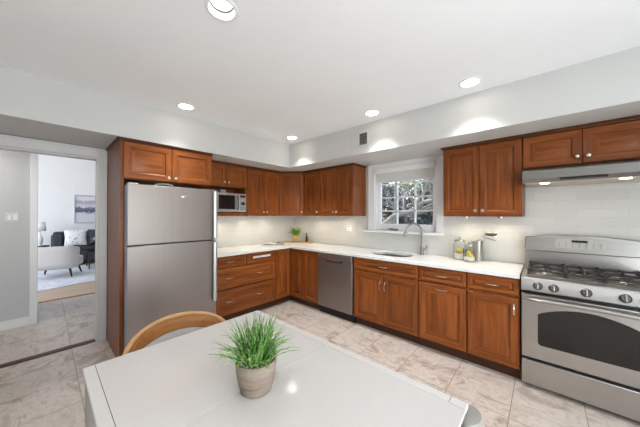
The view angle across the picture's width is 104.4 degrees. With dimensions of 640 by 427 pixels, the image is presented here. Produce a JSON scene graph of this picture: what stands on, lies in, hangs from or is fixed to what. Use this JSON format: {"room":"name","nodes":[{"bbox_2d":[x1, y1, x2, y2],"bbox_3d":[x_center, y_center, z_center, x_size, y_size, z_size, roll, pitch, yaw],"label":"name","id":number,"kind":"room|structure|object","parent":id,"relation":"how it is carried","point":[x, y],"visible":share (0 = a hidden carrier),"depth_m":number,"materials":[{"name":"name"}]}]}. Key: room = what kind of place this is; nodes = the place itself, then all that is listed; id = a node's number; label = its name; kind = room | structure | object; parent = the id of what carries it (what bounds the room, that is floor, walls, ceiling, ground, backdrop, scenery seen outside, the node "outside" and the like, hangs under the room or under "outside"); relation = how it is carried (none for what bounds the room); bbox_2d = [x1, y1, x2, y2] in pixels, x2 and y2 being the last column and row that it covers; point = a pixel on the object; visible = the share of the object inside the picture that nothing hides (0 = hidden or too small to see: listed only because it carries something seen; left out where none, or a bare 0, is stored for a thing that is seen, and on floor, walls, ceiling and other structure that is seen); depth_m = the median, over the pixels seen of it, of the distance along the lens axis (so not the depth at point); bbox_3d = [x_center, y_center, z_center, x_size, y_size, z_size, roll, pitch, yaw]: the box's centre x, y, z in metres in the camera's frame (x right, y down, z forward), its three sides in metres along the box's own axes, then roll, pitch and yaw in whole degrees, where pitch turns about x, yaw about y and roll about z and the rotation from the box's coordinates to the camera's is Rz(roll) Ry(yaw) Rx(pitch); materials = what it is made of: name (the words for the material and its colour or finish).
{"room":"kitchen","nodes":[
{"label":"kitchen","id":0,"kind":"room"},
{"bbox_2d":[0,150,29,321],"bbox_3d":[-4.442,0.210,2.551,0.120,2.450,2.005,0,0,42],"label":"wall","id":1,"kind":"structure","parent":0,"point":[14,165],"depth_m":3.12,"materials":[{"name":"grey paint"}]},
{"bbox_2d":[5,213,18,221],"bbox_3d":[-3.854,0.048,3.109,0.008,0.116,0.115,0,0,42],"label":"light switch","id":2,"kind":"object","parent":1,"relation":"attached to","point":[9,217],"visible":1,"depth_m":3.11,"materials":[{"name":"white plastic"}]},
{"bbox_2d":[0,306,37,330],"bbox_3d":[-4.780,1.382,2.860,1.076,0.110,2.020,0,0,42],"label":"baseboard","id":3,"kind":"structure","parent":1,"relation":"attached to","point":[15,323],"depth_m":3.11,"materials":[{"name":"white paint"}]},
{"bbox_2d":[29,153,37,324],"bbox_3d":[-3.779,0.214,3.283,0.150,2.450,0.071,0,0,42],"label":"trim","id":4,"kind":"structure","parent":1,"relation":"attached to","point":[33,282],"depth_m":3.23,"materials":[{"name":"white paint"}]},
{"bbox_2d":[4,134,124,208],"bbox_3d":[-2.377,0.176,2.977,0.100,2.524,5.400,0,0,42],"label":"wall","id":5,"kind":"structure","parent":0,"point":[4,134],"depth_m":2.54,"materials":[{"name":"grey paint"}]},
{"bbox_2d":[0,134,106,341],"bbox_3d":[-2.820,0.356,2.470,0.138,2.163,1.075,0,0,42],"label":"door frame","id":6,"kind":"structure","parent":5,"relation":"in","point":[100,155],"depth_m":2.78,"materials":[{"name":"white paint"}]},
{"bbox_2d":[197,160,247,215],"bbox_3d":[-1.453,-0.344,3.642,0.382,0.760,0.670,0,0,42],"label":"upper cabinet","id":7,"kind":"object","parent":5,"relation":"attached to","point":[230,177],"visible":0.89,"depth_m":3.62,"materials":[{"name":"brown wood"}]},
{"bbox_2d":[217,192,245,212],"bbox_3d":[-1.381,-0.153,3.684,0.376,0.285,0.462,0,0,42],"label":"microwave","id":8,"kind":"object","parent":7,"relation":"in","point":[226,202],"visible":0.8,"depth_m":3.57,"materials":[{"name":"metal"}]},
{"bbox_2d":[213,216,292,247],"bbox_3d":[-1.175,0.285,4.232,0.008,0.490,1.925,0,0,42],"label":"backsplash","id":9,"kind":"structure","parent":5,"relation":"attached to","point":[232,231],"depth_m":4.25,"materials":[{"name":"white tile"}]},
{"bbox_2d":[246,166,280,215],"bbox_3d":[-1.013,-0.342,4.131,0.382,0.760,0.640,0,0,42],"label":"upper cabinet","id":10,"kind":"object","parent":5,"relation":"attached to","point":[263,185],"visible":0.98,"depth_m":4.00,"materials":[{"name":"brown wood"}]},
{"bbox_2d":[38,154,94,246],"bbox_3d":[-7.647,-0.639,7.589,0.100,4.200,7.600,0,0,42],"label":"wall","id":11,"kind":"structure","parent":0,"point":[60,179],"depth_m":7.42,"materials":[{"name":"white paint"}]},
{"bbox_2d":[74,195,94,222],"bbox_3d":[-7.171,-0.137,8.019,0.030,0.867,1.100,0,0,42],"label":"picture","id":12,"kind":"object","parent":11,"relation":"attached to","point":[84,205],"visible":0.52,"depth_m":7.79},
{"bbox_2d":[0,0,639,144],"bbox_3d":[-0.333,-1.176,1.144,5.600,0.160,5.600,0,0,42],"label":"ceiling","id":13,"kind":"structure","parent":0,"point":[305,70],"depth_m":1.65,"materials":[{"name":"white paint"}]},
{"bbox_2d":[176,103,194,109],"bbox_3d":[-1.363,-1.086,2.527,0.170,0.006,0.170,0,0,42],"label":"recessed light","id":14,"kind":"object","parent":13,"relation":"in","point":[185,106],"visible":1,"depth_m":2.52,"materials":[{"name":"beige"}]},
{"bbox_2d":[204,0,237,21],"bbox_3d":[-0.527,-1.117,1.332,0.170,0.056,0.170,0,0,42],"label":"ceiling light","id":15,"kind":"object","parent":13,"relation":"attached to","point":[221,10],"visible":0.95,"depth_m":1.37,"materials":[{"name":"metal"}]},
{"bbox_2d":[286,136,297,139],"bbox_3d":[-0.400,-1.081,3.549,0.170,0.006,0.170,0,0,42],"label":"recessed light","id":16,"kind":"object","parent":13,"relation":"in","point":[287,137],"visible":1,"depth_m":3.53,"materials":[{"name":"beige"}]},
{"bbox_2d":[364,110,379,115],"bbox_3d":[0.563,-1.085,2.688,0.170,0.006,0.170,0,0,42],"label":"recessed light","id":17,"kind":"object","parent":13,"relation":"in","point":[369,112],"visible":1,"depth_m":2.69,"materials":[{"name":"beige"}]},
{"bbox_2d":[458,77,481,87],"bbox_3d":[1.249,-1.088,2.068,0.170,0.006,0.170,0,0,42],"label":"recessed light","id":18,"kind":"object","parent":13,"relation":"in","point":[473,81],"visible":1,"depth_m":2.06,"materials":[{"name":"beige"}]},
{"bbox_2d":[0,261,639,426],"bbox_3d":[-3.001,1.465,3.398,12.600,0.050,7.600,0,0,42],"label":"floor","id":19,"kind":"structure","parent":0,"point":[48,390],"depth_m":2.27,"materials":[{"name":"tile"}]},
{"bbox_2d":[0,339,95,367],"bbox_3d":[-2.842,1.431,2.484,0.080,0.008,0.915,0,0,42],"label":"trim","id":20,"kind":"structure","parent":19,"relation":"on","point":[91,340],"depth_m":2.53,"materials":[{"name":"brown wood"}]},
{"bbox_2d":[38,264,94,291],"bbox_3d":[-5.952,1.445,5.650,2.800,0.012,3.000,0,0,42],"label":"area rug","id":21,"kind":"object","parent":19,"relation":"on","point":[53,279],"visible":0.27,"depth_m":5.59,"materials":[{"name":"white carpet"}]},
{"bbox_2d":[38,246,82,276],"bbox_3d":[-6.029,1.083,5.707,0.839,0.706,0.735,0,0,-28],"label":"armchair","id":22,"kind":"object","parent":21,"relation":"on","point":[59,257],"visible":0.72,"depth_m":5.47,"materials":[{"name":"beige fabric"}]},
{"bbox_2d":[86,249,94,268],"bbox_3d":[-5.915,1.215,6.963,0.564,0.460,0.900,0,0,42],"label":"coffee table","id":23,"kind":"object","parent":21,"relation":"on","point":[89,261],"visible":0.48,"depth_m":6.67,"materials":[{"name":"black"}]},
{"bbox_2d":[38,292,94,302],"bbox_3d":[-4.198,1.441,4.407,0.070,0.008,1.100,0,0,42],"label":"trim","id":24,"kind":"structure","parent":19,"relation":"on","point":[92,292],"depth_m":4.25,"materials":[{"name":"brown wood"}]},
{"bbox_2d":[51,231,94,260],"bbox_3d":[-6.718,0.997,7.739,0.870,0.930,2.260,0,0,42],"label":"sofa","id":25,"kind":"object","parent":19,"relation":"on","point":[58,238],"visible":0.12,"depth_m":7.09,"materials":[{"name":"black fabric"}]},
{"bbox_2d":[64,229,86,245],"bbox_3d":[-6.873,0.678,6.993,0.229,0.438,0.460,0,0,42],"label":"cushion","id":26,"kind":"object","parent":25,"relation":"on","point":[72,237],"visible":1,"depth_m":6.94,"materials":[{"name":"white fabric"}]},
{"bbox_2d":[62,243,94,249],"bbox_3d":[-6.929,0.972,7.318,0.620,0.125,0.910,0,0,42],"label":"seat cushion","id":27,"kind":"object","parent":25,"relation":"on","point":[82,247],"depth_m":7.13,"materials":[{"name":"white fabric"}]},
{"bbox_2d":[88,229,94,244],"bbox_3d":[-6.552,0.680,7.350,0.229,0.438,0.460,0,0,42],"label":"cushion","id":28,"kind":"object","parent":25,"relation":"on","point":[91,232],"visible":0.18,"depth_m":7.21,"materials":[{"name":"grey fabric"}]},
{"bbox_2d":[90,236,94,244],"bbox_3d":[-6.435,0.759,7.150,0.193,0.247,0.260,0,0,42],"label":"cushion","id":29,"kind":"object","parent":25,"relation":"on","point":[92,238],"visible":0.34,"depth_m":7.05,"materials":[{"name":"white fabric"}]},
{"bbox_2d":[105,136,212,356],"bbox_3d":[-1.857,0.355,2.913,0.752,2.165,0.923,0,0,42],"label":"tall cabinet","id":30,"kind":"object","parent":19,"relation":"on","point":[141,162],"visible":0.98,"depth_m":2.58,"materials":[{"name":"brown wood"}]},
{"bbox_2d":[123,182,216,351],"bbox_3d":[-1.786,0.571,2.874,0.834,1.723,0.850,0,0,42],"label":"refrigerator","id":31,"kind":"object","parent":19,"relation":"on","point":[170,249],"visible":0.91,"depth_m":2.55,"materials":[{"name":"metal"}]},
{"bbox_2d":[122,311,225,354],"bbox_3d":[-0.750,1.038,1.422,0.527,0.786,0.614,0,0,42],"label":"dining chair","id":32,"kind":"object","parent":19,"relation":"on","point":[172,326],"visible":0.23,"depth_m":1.56,"materials":[{"name":"brown wood"}]},
{"bbox_2d":[216,250,274,320],"bbox_3d":[-1.240,1.001,3.664,0.657,0.880,1.000,0,0,42],"label":"base cabinet","id":33,"kind":"object","parent":19,"relation":"on","point":[245,282],"visible":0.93,"depth_m":3.45,"materials":[{"name":"brown wood"}]},
{"bbox_2d":[83,310,482,426],"bbox_3d":[-0.224,1.056,1.000,1.359,0.742,0.962,0,0,42],"label":"dining table","id":34,"kind":"object","parent":19,"relation":"on","point":[174,382],"visible":0.87,"depth_m":0.96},
{"bbox_2d":[207,312,302,398],"bbox_3d":[-0.242,0.546,0.988,0.352,0.280,0.324,0,0,-41],"label":"potted grass","id":35,"kind":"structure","parent":34,"relation":"on","point":[255,365],"depth_m":0.93,"materials":[{"name":"stone"}]},
{"bbox_2d":[235,348,276,398],"bbox_3d":[-0.250,0.625,0.975,0.158,0.121,0.158,0,0,42],"label":"pot","id":36,"kind":"object","parent":34,"relation":"on","point":[257,383],"depth_m":0.92,"materials":[{"name":"stone"}]},
{"bbox_2d":[273,248,306,305],"bbox_3d":[-0.492,1.004,4.285,0.939,0.880,0.920,0,0,42],"label":"base cabinet","id":37,"kind":"object","parent":19,"relation":"on","point":[289,262],"visible":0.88,"depth_m":3.96,"materials":[{"name":"brown wood"}]},
{"bbox_2d":[217,240,523,278],"bbox_3d":[0.145,0.540,3.037,3.549,0.033,1.916,0,0,42],"label":"countertop","id":38,"kind":"structure","parent":37,"relation":"on","point":[494,268],"depth_m":3.03,"materials":[{"name":"stone"}]},
{"bbox_2d":[261,242,284,244],"bbox_3d":[-0.803,0.512,4.276,0.400,0.028,0.270,0,0,-8],"label":"open book","id":39,"kind":"object","parent":38,"relation":"on","point":[272,243],"visible":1,"depth_m":4.24,"materials":[{"name":"paper"}]},
{"bbox_2d":[284,241,310,242],"bbox_3d":[-0.409,0.523,4.592,0.496,0.018,0.200,0,0,2],"label":"cutting board","id":40,"kind":"object","parent":38,"relation":"on","point":[284,241],"visible":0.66,"depth_m":4.51,"materials":[{"name":"brown wood"}]},
{"bbox_2d":[291,227,303,241],"bbox_3d":[-0.435,0.367,4.526,0.359,0.294,0.341,0,0,42],"label":"potted fern","id":41,"kind":"object","parent":40,"relation":"on","point":[297,231],"visible":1,"depth_m":4.50,"materials":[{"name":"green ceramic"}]},
{"bbox_2d":[376,254,409,256],"bbox_3d":[0.927,0.648,3.223,0.554,0.180,0.364,0,0,42],"label":"sink","id":42,"kind":"object","parent":38,"relation":"in","point":[393,255],"visible":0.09,"depth_m":3.38,"materials":[{"name":"metal"}]},
{"bbox_2d":[403,223,426,254],"bbox_3d":[1.199,0.321,3.158,0.296,0.407,0.088,0,0,3],"label":"faucet","id":43,"kind":"object","parent":38,"relation":"on","point":[422,249],"visible":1,"depth_m":3.15,"materials":[{"name":"metal"}]},
{"bbox_2d":[454,237,465,259],"bbox_3d":[1.602,0.393,2.846,0.128,0.258,0.128,0,0,42],"label":"glass jar","id":44,"kind":"object","parent":38,"relation":"on","point":[458,255],"visible":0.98,"depth_m":2.82,"materials":[{"name":"clear glass"}]},
{"bbox_2d":[463,241,475,261],"bbox_3d":[1.631,0.413,2.713,0.116,0.218,0.116,0,0,42],"label":"glass jar","id":45,"kind":"object","parent":38,"relation":"on","point":[469,258],"visible":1,"depth_m":2.69,"materials":[{"name":"clear glass"}]},
{"bbox_2d":[472,240,483,260],"bbox_3d":[1.752,0.412,2.758,0.110,0.220,0.110,0,0,42],"label":"utensil canister","id":46,"kind":"object","parent":38,"relation":"on","point":[478,244],"visible":0.88,"depth_m":2.71,"materials":[{"name":"metal"}]},
{"bbox_2d":[482,233,496,239],"bbox_3d":[1.832,0.363,2.703,0.169,0.295,0.091,0,0,42],"label":"ladle","id":47,"kind":"object","parent":46,"relation":"in","point":[487,234],"visible":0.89,"depth_m":2.68,"materials":[{"name":"silver metal"}]},
{"bbox_2d":[304,250,319,309],"bbox_3d":[0.067,1.003,3.979,0.297,0.880,0.626,0,0,42],"label":"base cabinet","id":48,"kind":"object","parent":19,"relation":"on","point":[310,257],"visible":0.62,"depth_m":3.75,"materials":[{"name":"brown wood"}]},
{"bbox_2d":[318,252,355,322],"bbox_3d":[0.398,1.005,3.659,0.615,0.872,0.628,0,0,42],"label":"dishwasher","id":49,"kind":"object","parent":19,"relation":"on","point":[335,272],"visible":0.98,"depth_m":3.40,"materials":[{"name":"metal"}]},
{"bbox_2d":[354,257,420,344],"bbox_3d":[0.944,0.999,3.169,0.838,0.880,0.657,0,0,42],"label":"base cabinet","id":50,"kind":"object","parent":19,"relation":"on","point":[386,293],"visible":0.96,"depth_m":2.92,"materials":[{"name":"brown wood"}]},
{"bbox_2d":[419,266,468,360],"bbox_3d":[1.425,0.996,2.736,0.453,0.880,0.657,0,0,42],"label":"base cabinet","id":51,"kind":"object","parent":19,"relation":"on","point":[442,292],"visible":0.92,"depth_m":2.51,"materials":[{"name":"brown wood"}]},
{"bbox_2d":[467,271,522,378],"bbox_3d":[1.741,0.995,2.452,0.393,0.880,0.657,0,0,42],"label":"base cabinet","id":52,"kind":"object","parent":19,"relation":"on","point":[493,302],"visible":0.95,"depth_m":2.23,"materials":[{"name":"brown wood"}]},
{"bbox_2d":[521,235,639,421],"bbox_3d":[2.154,0.816,2.034,0.762,1.233,0.703,0,0,42],"label":"range","id":53,"kind":"object","parent":19,"relation":"on","point":[580,294],"visible":1,"depth_m":1.90,"materials":[{"name":"metal"}]},
{"bbox_2d":[522,266,634,287],"bbox_3d":[2.179,0.533,2.063,0.762,0.029,0.475,0,0,42],"label":"cooktop","id":54,"kind":"object","parent":53,"relation":"in","point":[540,274],"depth_m":2.00,"materials":[{"name":"metal"}]},
{"bbox_2d":[571,240,587,242],"bbox_3d":[2.315,0.252,2.217,0.100,0.020,0.006,0,0,42],"label":"clock","id":55,"kind":"object","parent":53,"relation":"on","point":[572,241],"depth_m":2.22,"materials":[{"name":"black"}]},
{"bbox_2d":[521,291,639,388],"bbox_3d":[1.956,0.916,1.813,0.758,0.519,0.112,0,0,42],"label":"oven","id":56,"kind":"object","parent":53,"relation":"in","point":[601,340],"depth_m":1.83,"materials":[{"name":"silver"}]},
{"bbox_3d":[-7.542,1.162,6.651,0.410,0.591,0.410,0,0,42],"label":"side table","id":57,"kind":"object","parent":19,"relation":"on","visible":0},
{"bbox_2d":[38,222,46,245],"bbox_3d":[-7.528,0.546,6.669,0.254,0.640,0.254,0,0,42],"label":"table lamp","id":58,"kind":"object","parent":57,"relation":"on","point":[41,225],"visible":0.62,"depth_m":6.64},
{"bbox_2d":[0,46,639,170],"bbox_3d":[-0.333,-0.917,1.143,5.400,0.357,5.400,0,0,42],"label":"soffit","id":59,"kind":"structure","parent":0,"point":[607,87],"depth_m":2.26,"materials":[{"name":"white paint"}]},
{"bbox_2d":[351,131,367,147],"bbox_3d":[0.482,-0.907,3.050,0.250,0.170,0.016,0,0,42],"label":"air vent","id":60,"kind":"object","parent":59,"relation":"attached to","point":[359,139],"visible":1,"depth_m":3.05,"materials":[{"name":"white metal"}]},
{"bbox_2d":[294,166,637,265],"bbox_3d":[1.514,0.177,3.189,5.600,2.524,0.120,0,0,42],"label":"wall","id":61,"kind":"structure","parent":0,"point":[367,166],"depth_m":3.82,"materials":[{"name":"white paint"}]},
{"bbox_2d":[279,171,303,215],"bbox_3d":[-0.495,-0.340,4.501,0.656,0.760,0.614,0,0,42],"label":"upper cabinet","id":62,"kind":"object","parent":61,"relation":"attached to","point":[291,182],"visible":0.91,"depth_m":4.26,"materials":[{"name":"brown wood"}]},
{"bbox_2d":[302,169,319,215],"bbox_3d":[-0.047,-0.341,4.255,0.364,0.760,0.382,0,0,42],"label":"upper cabinet","id":63,"kind":"object","parent":61,"relation":"attached to","point":[311,177],"visible":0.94,"depth_m":4.13,"materials":[{"name":"brown wood"}]},
{"bbox_2d":[318,163,366,215],"bbox_3d":[0.342,-0.343,3.905,0.679,0.760,0.382,0,0,42],"label":"upper cabinet","id":64,"kind":"object","parent":61,"relation":"attached to","point":[342,188],"visible":1,"depth_m":3.75,"materials":[{"name":"brown wood"}]},
{"bbox_2d":[363,155,443,235],"bbox_3d":[1.135,-0.226,3.481,1.130,1.003,0.195,0,0,42],"label":"window","id":65,"kind":"structure","parent":61,"relation":"in","point":[375,197],"depth_m":3.43,"materials":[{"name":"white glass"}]},
{"bbox_2d":[374,161,434,183],"bbox_3d":[1.147,-0.554,3.432,0.850,0.212,0.075,0,0,42],"label":"roller blind","id":66,"kind":"object","parent":65,"relation":"attached to","point":[426,170],"visible":0.98,"depth_m":3.40,"materials":[{"name":"white fabric"}]},
{"bbox_2d":[293,181,639,263],"bbox_3d":[1.139,0.133,3.440,4.492,0.786,0.008,0,0,42],"label":"backsplash","id":67,"kind":"structure","parent":61,"relation":"attached to","point":[612,210],"depth_m":2.57,"materials":[{"name":"white tile"}]},
{"bbox_2d":[346,225,351,232],"bbox_3d":[0.469,0.253,4.031,0.115,0.116,0.008,0,0,42],"label":"light switch","id":68,"kind":"object","parent":67,"relation":"attached to","point":[348,228],"visible":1,"depth_m":4.04,"materials":[{"name":"white plastic"}]},
{"bbox_2d":[486,229,498,240],"bbox_3d":[1.904,0.236,2.740,0.115,0.116,0.008,0,0,42],"label":"power outlet","id":69,"kind":"object","parent":67,"relation":"attached to","point":[496,237],"visible":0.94,"depth_m":2.73,"materials":[{"name":"white plastic"}]},
{"bbox_2d":[440,135,523,216],"bbox_3d":[1.723,-0.349,2.662,0.706,0.760,0.382,0,0,42],"label":"upper cabinet","id":70,"kind":"object","parent":61,"relation":"attached to","point":[482,178],"visible":0.98,"depth_m":2.51,"materials":[{"name":"brown wood"}]},
{"bbox_2d":[522,115,639,169],"bbox_3d":[2.280,-0.572,2.162,0.786,0.320,0.382,0,0,42],"label":"upper cabinet","id":71,"kind":"object","parent":61,"relation":"attached to","point":[613,140],"visible":1,"depth_m":2.04,"materials":[{"name":"brown wood"}]},
{"bbox_2d":[522,159,639,187],"bbox_3d":[2.231,-0.334,2.120,0.764,0.152,0.498,0,0,42],"label":"range hood","id":72,"kind":"object","parent":71,"relation":"attached to","point":[619,171],"visible":1,"depth_m":1.98,"materials":[{"name":"metal"}]},
{"label":"outside","id":73,"kind":"structure","parent":0,"visible":0},
{"bbox_3d":[5.975,1.857,16.661,26.000,0.100,25.870,0,0,42],"label":"ground","id":74,"kind":"structure","parent":73,"visible":0},
{"bbox_2d":[382,183,386,215],"bbox_3d":[2.774,-1.811,11.991,2.055,7.204,3.443,0,0,-44],"label":"bare tree","id":75,"kind":"object","parent":74,"relation":"on","point":[384,187],"visible":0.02,"depth_m":12.12,"materials":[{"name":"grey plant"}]},
{"bbox_2d":[382,183,404,223],"bbox_3d":[3.467,-0.199,15.357,2.727,4.644,3.918,0,0,-35],"label":"bush","id":76,"kind":"object","parent":74,"relation":"on","point":[386,215],"visible":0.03,"depth_m":14.44,"materials":[{"name":"green plant"}]},
{"bbox_2d":[392,182,416,223],"bbox_3d":[3.487,-1.531,11.463,2.094,6.633,4.647,0,0,19],"label":"bare tree","id":77,"kind":"object","parent":74,"relation":"on","point":[405,203],"visible":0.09,"depth_m":11.04,"materials":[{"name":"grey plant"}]},
{"bbox_2d":[382,179,432,223],"bbox_3d":[2.504,-0.331,6.885,3.725,4.251,3.552,0,0,-2],"label":"bare tree","id":78,"kind":"object","parent":74,"relation":"on","point":[389,219],"visible":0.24,"depth_m":7.18,"materials":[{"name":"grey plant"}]},
{"bbox_2d":[385,180,431,199],"bbox_3d":[3.276,-0.917,7.111,3.526,5.360,1.981,0,0,-9],"label":"leafy tree","id":79,"kind":"object","parent":74,"relation":"on","point":[408,185],"visible":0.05,"depth_m":7.43,"materials":[{"name":"green plant"}]},
{"bbox_2d":[390,180,429,223],"bbox_3d":[6.988,-0.900,16.288,5.052,6.237,3.269,0,0,36],"label":"bush","id":80,"kind":"object","parent":74,"relation":"on","point":[403,218],"visible":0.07,"depth_m":16.48,"materials":[{"name":"green plant"}]},
{"bbox_2d":[393,179,430,223],"bbox_3d":[3.012,-1.009,9.718,2.893,5.563,2.252,0,0,25],"label":"bare tree","id":81,"kind":"object","parent":74,"relation":"on","point":[394,222],"visible":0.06,"depth_m":9.01,"materials":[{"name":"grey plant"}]},
{"bbox_2d":[404,179,432,224],"bbox_3d":[6.043,-0.047,12.368,3.985,4.333,2.755,0,0,36],"label":"bush","id":82,"kind":"object","parent":74,"relation":"on","point":[425,217],"visible":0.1,"depth_m":12.38,"materials":[{"name":"green plant"}]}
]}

